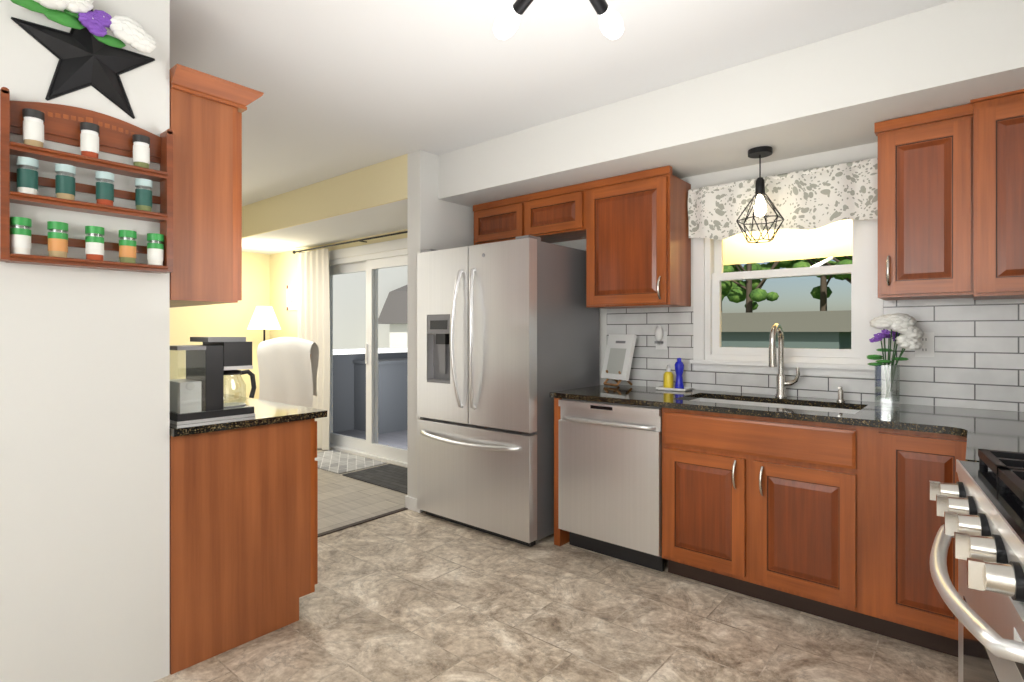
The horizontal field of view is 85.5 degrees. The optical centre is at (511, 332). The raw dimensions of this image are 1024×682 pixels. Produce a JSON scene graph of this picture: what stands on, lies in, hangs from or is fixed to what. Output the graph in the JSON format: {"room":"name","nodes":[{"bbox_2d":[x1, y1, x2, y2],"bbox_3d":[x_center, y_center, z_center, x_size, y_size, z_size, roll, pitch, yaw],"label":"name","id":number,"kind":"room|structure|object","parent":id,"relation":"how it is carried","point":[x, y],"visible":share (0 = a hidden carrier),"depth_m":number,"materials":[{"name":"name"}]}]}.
{"room":"kitchen","nodes":[
{"label":"kitchen","id":0,"kind":"room"},
{"bbox_2d":[0,0,131,681],"bbox_3d":[-2.117,-0.010,1.131,0.120,2.560,2.220,0,0,40],"label":"wall","id":1,"kind":"structure","parent":0,"point":[84,474],"depth_m":1.81,"materials":[{"name":"white paint"}]},
{"bbox_2d":[11,0,155,118],"bbox_3d":[-1.387,-0.935,1.818,0.122,0.381,0.414,0,0,40],"label":"decor","id":2,"kind":"object","parent":1,"relation":"attached to","point":[87,51],"visible":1,"depth_m":1.83,"materials":[{"name":"black metal"}]},
{"bbox_2d":[0,87,172,273],"bbox_3d":[-1.393,-0.480,1.839,0.082,0.530,0.461,0,0,40],"label":"shelf","id":3,"kind":"object","parent":1,"relation":"attached to","point":[61,123],"visible":0.92,"depth_m":1.82,"materials":[{"name":"brown wood"}]},
{"bbox_2d":[10,217,31,254],"bbox_3d":[-1.509,-0.289,1.700,0.051,0.122,0.051,0,0,25],"label":"jar","id":4,"kind":"object","parent":3,"relation":"on","point":[20,238],"depth_m":1.68,"materials":[{"name":"beige"}]},
{"bbox_2d":[16,156,38,194],"bbox_3d":[-1.499,-0.475,1.713,0.051,0.122,0.051,0,0,25],"label":"jar","id":5,"kind":"object","parent":3,"relation":"on","point":[27,177],"depth_m":1.70,"materials":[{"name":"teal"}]},
{"bbox_2d":[22,108,44,146],"bbox_3d":[-1.489,-0.625,1.724,0.051,0.124,0.051,0,0,25],"label":"jar","id":6,"kind":"object","parent":3,"relation":"on","point":[33,126],"depth_m":1.70,"materials":[{"name":"beige"}]},
{"bbox_2d":[47,221,67,257],"bbox_3d":[-1.451,-0.289,1.769,0.051,0.122,0.051,0,0,25],"label":"jar","id":7,"kind":"object","parent":3,"relation":"on","point":[57,241],"depth_m":1.75,"materials":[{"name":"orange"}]},
{"bbox_2d":[55,164,75,199],"bbox_3d":[-1.439,-0.475,1.784,0.051,0.122,0.051,0,0,25],"label":"jar","id":8,"kind":"object","parent":3,"relation":"on","point":[64,185],"depth_m":1.77,"materials":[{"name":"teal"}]},
{"bbox_2d":[80,122,98,157],"bbox_3d":[-1.398,-0.625,1.833,0.051,0.124,0.051,0,0,25],"label":"jar","id":9,"kind":"object","parent":3,"relation":"on","point":[89,138],"depth_m":1.81,"materials":[{"name":"beige"}]},
{"bbox_2d":[85,226,103,260],"bbox_3d":[-1.389,-0.289,1.844,0.051,0.122,0.051,0,0,25],"label":"jar","id":10,"kind":"object","parent":3,"relation":"on","point":[94,246],"depth_m":1.82,"materials":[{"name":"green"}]},
{"bbox_2d":[95,171,113,205],"bbox_3d":[-1.371,-0.475,1.865,0.051,0.122,0.051,0,0,25],"label":"jar","id":11,"kind":"object","parent":3,"relation":"on","point":[104,190],"depth_m":1.85,"materials":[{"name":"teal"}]},
{"bbox_2d":[119,230,136,262],"bbox_3d":[-1.330,-0.289,1.915,0.051,0.122,0.051,0,0,25],"label":"jar","id":12,"kind":"object","parent":3,"relation":"on","point":[127,248],"depth_m":1.90,"materials":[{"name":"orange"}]},
{"bbox_2d":[132,134,149,167],"bbox_3d":[-1.303,-0.625,1.947,0.051,0.124,0.051,0,0,25],"label":"jar","id":13,"kind":"object","parent":3,"relation":"on","point":[141,143],"depth_m":1.93,"materials":[{"name":"beige"}]},
{"bbox_2d":[135,178,152,211],"bbox_3d":[-1.299,-0.475,1.952,0.051,0.122,0.051,0,0,25],"label":"jar","id":14,"kind":"object","parent":3,"relation":"on","point":[143,197],"depth_m":1.93,"materials":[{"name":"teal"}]},
{"bbox_2d":[147,233,163,265],"bbox_3d":[-1.276,-0.289,1.980,0.051,0.122,0.051,0,0,25],"label":"jar","id":15,"kind":"object","parent":3,"relation":"on","point":[155,251],"depth_m":1.96,"materials":[{"name":"beige"}]},
{"bbox_2d":[132,0,169,681],"bbox_3d":[-3.019,-0.010,3.436,4.460,2.560,0.120,0,0,40],"label":"wall","id":16,"kind":"structure","parent":0,"point":[150,81],"depth_m":2.01,"materials":[{"name":"white paint"}]},
{"bbox_2d":[170,68,249,307],"bbox_3d":[-1.366,-0.543,2.309,0.488,0.846,0.263,0,0,40],"label":"upper cabinet","id":17,"kind":"object","parent":16,"relation":"attached to","point":[206,110],"depth_m":2.15,"materials":[{"name":"brown wood"}]},
{"bbox_2d":[170,252,269,398],"bbox_3d":[-4.652,-0.010,5.037,0.100,2.560,4.960,0,0,40],"label":"wall","id":18,"kind":"structure","parent":0,"point":[220,320],"depth_m":6.60,"materials":[{"name":"beige paint"}]},
{"bbox_2d":[407,150,473,511],"bbox_3d":[-0.450,-0.009,4.248,0.140,2.559,0.780,0,0,40],"label":"wall","id":19,"kind":"structure","parent":0,"point":[434,222],"depth_m":3.97,"materials":[{"name":"white paint"}]},
{"bbox_2d":[405,496,416,509],"bbox_3d":[-0.505,1.224,4.285,0.032,0.089,0.791,0,0,40],"label":"baseboard","id":20,"kind":"structure","parent":19,"relation":"attached to","point":[410,503],"depth_m":3.95,"materials":[{"name":"white"}]},
{"bbox_2d":[154,448,957,681],"bbox_3d":[-1.768,1.317,2.625,7.620,0.106,5.160,0,0,40],"label":"floor","id":21,"kind":"structure","parent":0,"point":[407,595],"depth_m":2.40,"materials":[{"name":"tile"}]},
{"bbox_2d":[170,419,317,674],"bbox_3d":[-1.258,0.828,2.439,0.488,0.884,0.604,0,0,40],"label":"base cabinet","id":22,"kind":"object","parent":21,"relation":"on","point":[243,535],"visible":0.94,"depth_m":2.23,"materials":[{"name":"brown wood"}]},
{"bbox_2d":[170,394,326,436],"bbox_3d":[-1.536,0.369,2.688,1.295,0.029,0.627,0,0,40],"label":"countertop","id":23,"kind":"structure","parent":22,"relation":"on","point":[267,412],"depth_m":2.35,"materials":[{"name":"stone"}]},
{"bbox_2d":[170,337,255,424],"bbox_3d":[-1.250,0.187,2.320,0.225,0.335,0.356,0,0,40],"label":"coffee maker","id":24,"kind":"object","parent":23,"relation":"on","point":[197,394],"visible":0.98,"depth_m":2.23,"materials":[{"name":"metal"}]},
{"bbox_2d":[247,306,280,340],"bbox_3d":[-2.749,0.489,6.144,0.350,1.559,0.350,0,0,40],"label":"floor lamp","id":25,"kind":"object","parent":21,"relation":"on","point":[263,318],"visible":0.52,"depth_m":6.04,"materials":[{"name":"white fabric"}]},
{"bbox_2d":[257,337,318,407],"bbox_3d":[-1.966,0.654,4.638,0.510,1.229,0.535,0,0,5],"label":"chair","id":26,"kind":"object","parent":21,"relation":"on","point":[288,367],"visible":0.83,"depth_m":4.76,"materials":[{"name":"beige fabric"}]},
{"bbox_2d":[315,450,386,473],"bbox_3d":[-1.739,1.265,5.450,0.940,0.008,0.530,0,0,40],"label":"mat","id":27,"kind":"object","parent":21,"relation":"on","point":[336,461],"visible":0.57,"depth_m":5.36,"materials":[{"name":"beige fabric"}]},
{"bbox_2d":[342,464,406,493],"bbox_3d":[-0.991,1.264,4.817,0.900,0.009,0.520,0,0,40],"label":"mat","id":28,"kind":"object","parent":21,"relation":"on","point":[391,477],"visible":0.5,"depth_m":4.84,"materials":[{"name":"grey fabric"}]},
{"bbox_2d":[417,235,598,546],"bbox_3d":[-0.047,0.349,3.810,0.990,1.839,0.876,0,0,40],"label":"fridge","id":29,"kind":"object","parent":21,"relation":"on","point":[507,337],"visible":1,"depth_m":3.45,"materials":[{"name":"grey metal"}]},
{"bbox_2d":[554,398,568,545],"bbox_3d":[0.476,0.828,3.544,0.045,0.883,0.648,0,0,40],"label":"base cabinet","id":30,"kind":"object","parent":21,"relation":"on","point":[561,537],"depth_m":3.30,"materials":[{"name":"brown wood"}]},
{"bbox_2d":[558,398,663,571],"bbox_3d":[0.716,0.830,3.296,0.630,0.879,0.684,0,0,40],"label":"dishwasher","id":31,"kind":"object","parent":21,"relation":"on","point":[610,479],"visible":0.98,"depth_m":3.04,"materials":[{"name":"grey metal"}]},
{"bbox_2d":[662,408,966,656],"bbox_3d":[1.705,0.828,2.490,1.913,0.883,0.688,0,0,40],"label":"base cabinet","id":32,"kind":"object","parent":21,"relation":"on","point":[841,523],"depth_m":2.40,"materials":[{"name":"brown wood"}]},
{"bbox_2d":[550,385,1023,461],"bbox_3d":[1.231,0.465,2.457,2.597,0.219,1.350,0,0,40],"label":"countertop","id":33,"kind":"structure","parent":32,"relation":"on","point":[999,430],"depth_m":2.51,"materials":[{"name":"black stone"}]},
{"bbox_2d":[601,334,636,386],"bbox_3d":[0.696,0.181,3.641,0.142,0.335,0.234,0,0,-32],"label":"cookbook stand","id":34,"kind":"object","parent":33,"relation":"on","point":[618,358],"visible":1,"depth_m":3.62,"materials":[{"name":"white metal"}]},
{"bbox_2d":[656,358,692,391],"bbox_3d":[0.997,0.255,3.402,0.189,0.198,0.116,0,0,40],"label":"soap tray","id":35,"kind":"object","parent":33,"relation":"on","point":[668,378],"visible":1,"depth_m":3.37,"materials":[{"name":"white plastic"}]},
{"bbox_2d":[769,323,844,401],"bbox_3d":[1.531,0.153,2.888,0.335,0.404,0.215,0,0,40],"label":"faucet","id":36,"kind":"object","parent":33,"relation":"on","point":[782,383],"visible":1,"depth_m":3.00,"materials":[{"name":"silver metal"}]},
{"bbox_2d":[867,313,923,407],"bbox_3d":[1.801,0.131,2.608,0.228,0.447,0.156,0,0,40],"label":"vase","id":37,"kind":"object","parent":33,"relation":"on","point":[906,327],"visible":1,"depth_m":2.60,"materials":[{"name":"clear glass"}]},
{"bbox_2d":[929,449,1023,681],"bbox_3d":[1.210,0.778,1.051,0.661,0.943,0.740,0,0,32],"label":"range","id":38,"kind":"object","parent":21,"relation":"on","point":[980,506],"visible":1,"depth_m":1.12,"materials":[{"name":"grey metal"}]},
{"bbox_2d":[170,0,953,206],"bbox_3d":[-1.768,-1.340,2.625,7.620,0.100,5.160,0,0,40],"label":"ceiling","id":39,"kind":"structure","parent":0,"point":[345,86],"depth_m":2.62,"materials":[{"name":"white paint"}]},
{"bbox_2d":[242,154,406,254],"bbox_3d":[-1.889,-1.129,5.450,3.610,0.319,0.780,0,0,40],"label":"soffit","id":40,"kind":"object","parent":39,"relation":"attached to","point":[370,200],"visible":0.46,"depth_m":4.88,"materials":[{"name":"beige paint"}]},
{"bbox_2d":[493,0,532,39],"label":"ceiling light fixture","id":41,"kind":"object","parent":39,"relation":"attached to","point":[506,23],"depth_m":1.93,"materials":[{"name":"white glass"}]},
{"bbox_2d":[589,0,623,39],"label":"ceiling light fixture","id":42,"kind":"object","parent":39,"relation":"attached to","point":[610,21],"depth_m":1.93,"materials":[{"name":"white glass"}]},
{"bbox_2d":[438,0,1023,207],"bbox_3d":[1.066,-1.129,3.091,3.670,0.319,0.610,0,0,40],"label":"soffit ceiling","id":43,"kind":"structure","parent":39,"relation":"attached to","point":[846,90],"depth_m":2.65,"materials":[{"name":"white paint"}]},
{"bbox_2d":[736,146,783,242],"bbox_3d":[1.317,-0.726,2.939,0.210,0.487,0.241,0,0,40],"label":"pendant light","id":44,"kind":"object","parent":43,"relation":"hanging from","point":[760,205],"visible":1,"depth_m":2.92,"materials":[{"name":"black metal"}]},
{"bbox_2d":[270,142,1018,411],"bbox_3d":[-0.132,-0.010,4.581,7.620,2.560,0.140,0,0,40],"label":"wall","id":45,"kind":"structure","parent":0,"point":[283,270],"depth_m":3.84,"materials":[{"name":"white paint"}]},
{"bbox_2d":[287,284,297,310],"bbox_3d":[-2.549,-0.410,6.500,0.370,0.300,0.016,0,0,40],"label":"sign","id":46,"kind":"object","parent":45,"relation":"attached to","point":[292,297],"visible":0.69,"depth_m":6.53,"materials":[{"name":"white"}]},
{"bbox_2d":[292,231,406,253],"bbox_3d":[-1.446,-0.915,5.508,2.685,0.040,0.124,0,0,40],"label":"curtain rod","id":47,"kind":"object","parent":45,"relation":"attached to","point":[299,251],"visible":0.73,"depth_m":5.59,"materials":[{"name":"black metal"}]},
{"bbox_2d":[298,248,329,449],"bbox_3d":[-2.178,0.180,6.063,0.660,2.150,0.056,0,0,40],"label":"curtain","id":48,"kind":"object","parent":47,"relation":"hanging from","point":[313,300],"visible":0.79,"depth_m":5.97,"materials":[{"name":"beige fabric"}]},
{"bbox_2d":[329,238,406,466],"bbox_3d":[-1.437,0.192,5.655,2.050,2.154,0.146,0,0,40],"label":"door frame","id":49,"kind":"structure","parent":45,"relation":"attached to","point":[383,255],"depth_m":5.64,"materials":[{"name":"white"}]},
{"bbox_2d":[473,183,584,244],"bbox_3d":[0.185,-0.815,4.006,1.006,0.299,0.327,0,0,40],"label":"upper cabinet","id":50,"kind":"object","parent":45,"relation":"attached to","point":[558,214],"depth_m":3.84,"materials":[{"name":"brown wood"}]},
{"bbox_2d":[581,165,690,308],"bbox_3d":[0.790,-0.562,3.501,0.570,0.805,0.327,0,0,40],"label":"upper cabinet","id":51,"kind":"object","parent":45,"relation":"attached to","point":[632,229],"depth_m":3.35,"materials":[{"name":"brown wood"}]},
{"bbox_2d":[690,219,884,378],"bbox_3d":[1.534,-0.290,3.152,1.000,1.050,0.176,0,0,40],"label":"window","id":52,"kind":"structure","parent":45,"relation":"in","point":[710,353],"depth_m":3.07,"materials":[{"name":"white wood"}]},
{"bbox_2d":[688,158,877,239],"bbox_3d":[1.460,-0.711,3.069,0.993,0.325,0.046,0,0,40],"label":"valance curtain","id":53,"kind":"object","parent":52,"relation":"attached to","point":[814,198],"visible":0.9,"depth_m":2.99,"materials":[{"name":"fabric"}]},
{"bbox_2d":[723,220,851,266],"bbox_3d":[1.910,-0.579,3.532,2.800,0.481,0.830,0,0,40],"label":"canopy","id":54,"kind":"object","parent":45,"relation":"attached to","point":[831,241],"depth_m":3.77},
{"bbox_2d":[607,298,1023,411],"bbox_3d":[1.661,0.097,2.985,2.619,0.514,0.008,0,0,40],"label":"backsplash","id":55,"kind":"structure","parent":45,"relation":"attached to","point":[976,361],"depth_m":2.69,"materials":[{"name":"tile"}]},
{"bbox_2d":[655,326,666,349],"bbox_3d":[0.946,0.033,3.544,0.075,0.154,0.050,0,0,40],"label":"electrical outlet plate","id":56,"kind":"object","parent":55,"relation":"attached to","point":[661,337],"depth_m":3.54,"materials":[{"name":"white plastic"}]},
{"bbox_2d":[915,332,933,356],"bbox_3d":[2.003,0.060,2.688,0.075,0.120,0.008,0,0,40],"label":"electrical outlet plate","id":57,"kind":"object","parent":55,"relation":"attached to","point":[927,342],"depth_m":2.68,"materials":[{"name":"white plastic"}]},
{"bbox_2d":[874,89,1023,300],"bbox_3d":[2.154,-0.578,2.334,1.021,0.855,0.367,0,0,40],"label":"upper cabinet","id":58,"kind":"object","parent":45,"relation":"attached to","point":[950,202],"visible":1,"depth_m":2.37,"materials":[{"name":"brown wood"}]},
{"label":"outside","id":59,"kind":"structure","parent":0,"visible":0},
{"bbox_3d":[18.484,2.470,45.491,110.000,0.200,86.490,0,0,40],"label":"ground","id":60,"kind":"structure","parent":59,"visible":0},
{"bbox_2d":[333,429,406,449],"bbox_3d":[0.734,1.829,7.534,4.140,1.079,5.499,0,0,40],"label":"deck floor","id":61,"kind":"structure","parent":60,"relation":"on","point":[397,439],"depth_m":6.85,"materials":[{"name":"grey wood"}]},
{"bbox_2d":[353,358,406,433],"bbox_3d":[-1.496,0.830,7.638,0.575,0.920,1.240,0,0,40],"label":"chest","id":62,"kind":"object","parent":61,"relation":"on","point":[392,394],"depth_m":7.21,"materials":[{"name":"grey"}]},
{"bbox_2d":[333,347,406,431],"bbox_3d":[-0.897,1.294,8.897,0.150,2.149,5.499,0,0,40],"label":"fence","id":63,"kind":"object","parent":60,"relation":"on","point":[343,391],"depth_m":7.28,"materials":[{"name":"grey"}]},
{"bbox_2d":[333,266,406,348],"bbox_3d":[-8.099,-3.430,19.155,15.600,11.599,17.800,0,0,40],"label":"house","id":64,"kind":"structure","parent":60,"relation":"on","point":[349,310],"depth_m":12.84,"materials":[{"name":"white"}]},
{"bbox_2d":[378,285,406,347],"bbox_3d":[-0.864,0.519,12.062,2.800,3.699,3.000,0,0,40],"label":"barn","id":65,"kind":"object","parent":60,"relation":"on","point":[393,313],"depth_m":11.66,"materials":[{"name":"white"}]},
{"bbox_2d":[721,310,850,348],"bbox_3d":[6.874,0.919,14.457,3.900,2.899,3.500,0,0,40],"label":"shed","id":66,"kind":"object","parent":60,"relation":"on","point":[818,329],"depth_m":13.24,"materials":[{"name":"grey"}]},
{"bbox_2d":[721,256,851,312],"bbox_3d":[15.443,-3.377,21.285,21.378,11.492,7.561,0,0,40],"label":"trees","id":67,"kind":"object","parent":60,"relation":"on","point":[751,292],"depth_m":23.60,"materials":[{"name":"green plant"}]}
]}

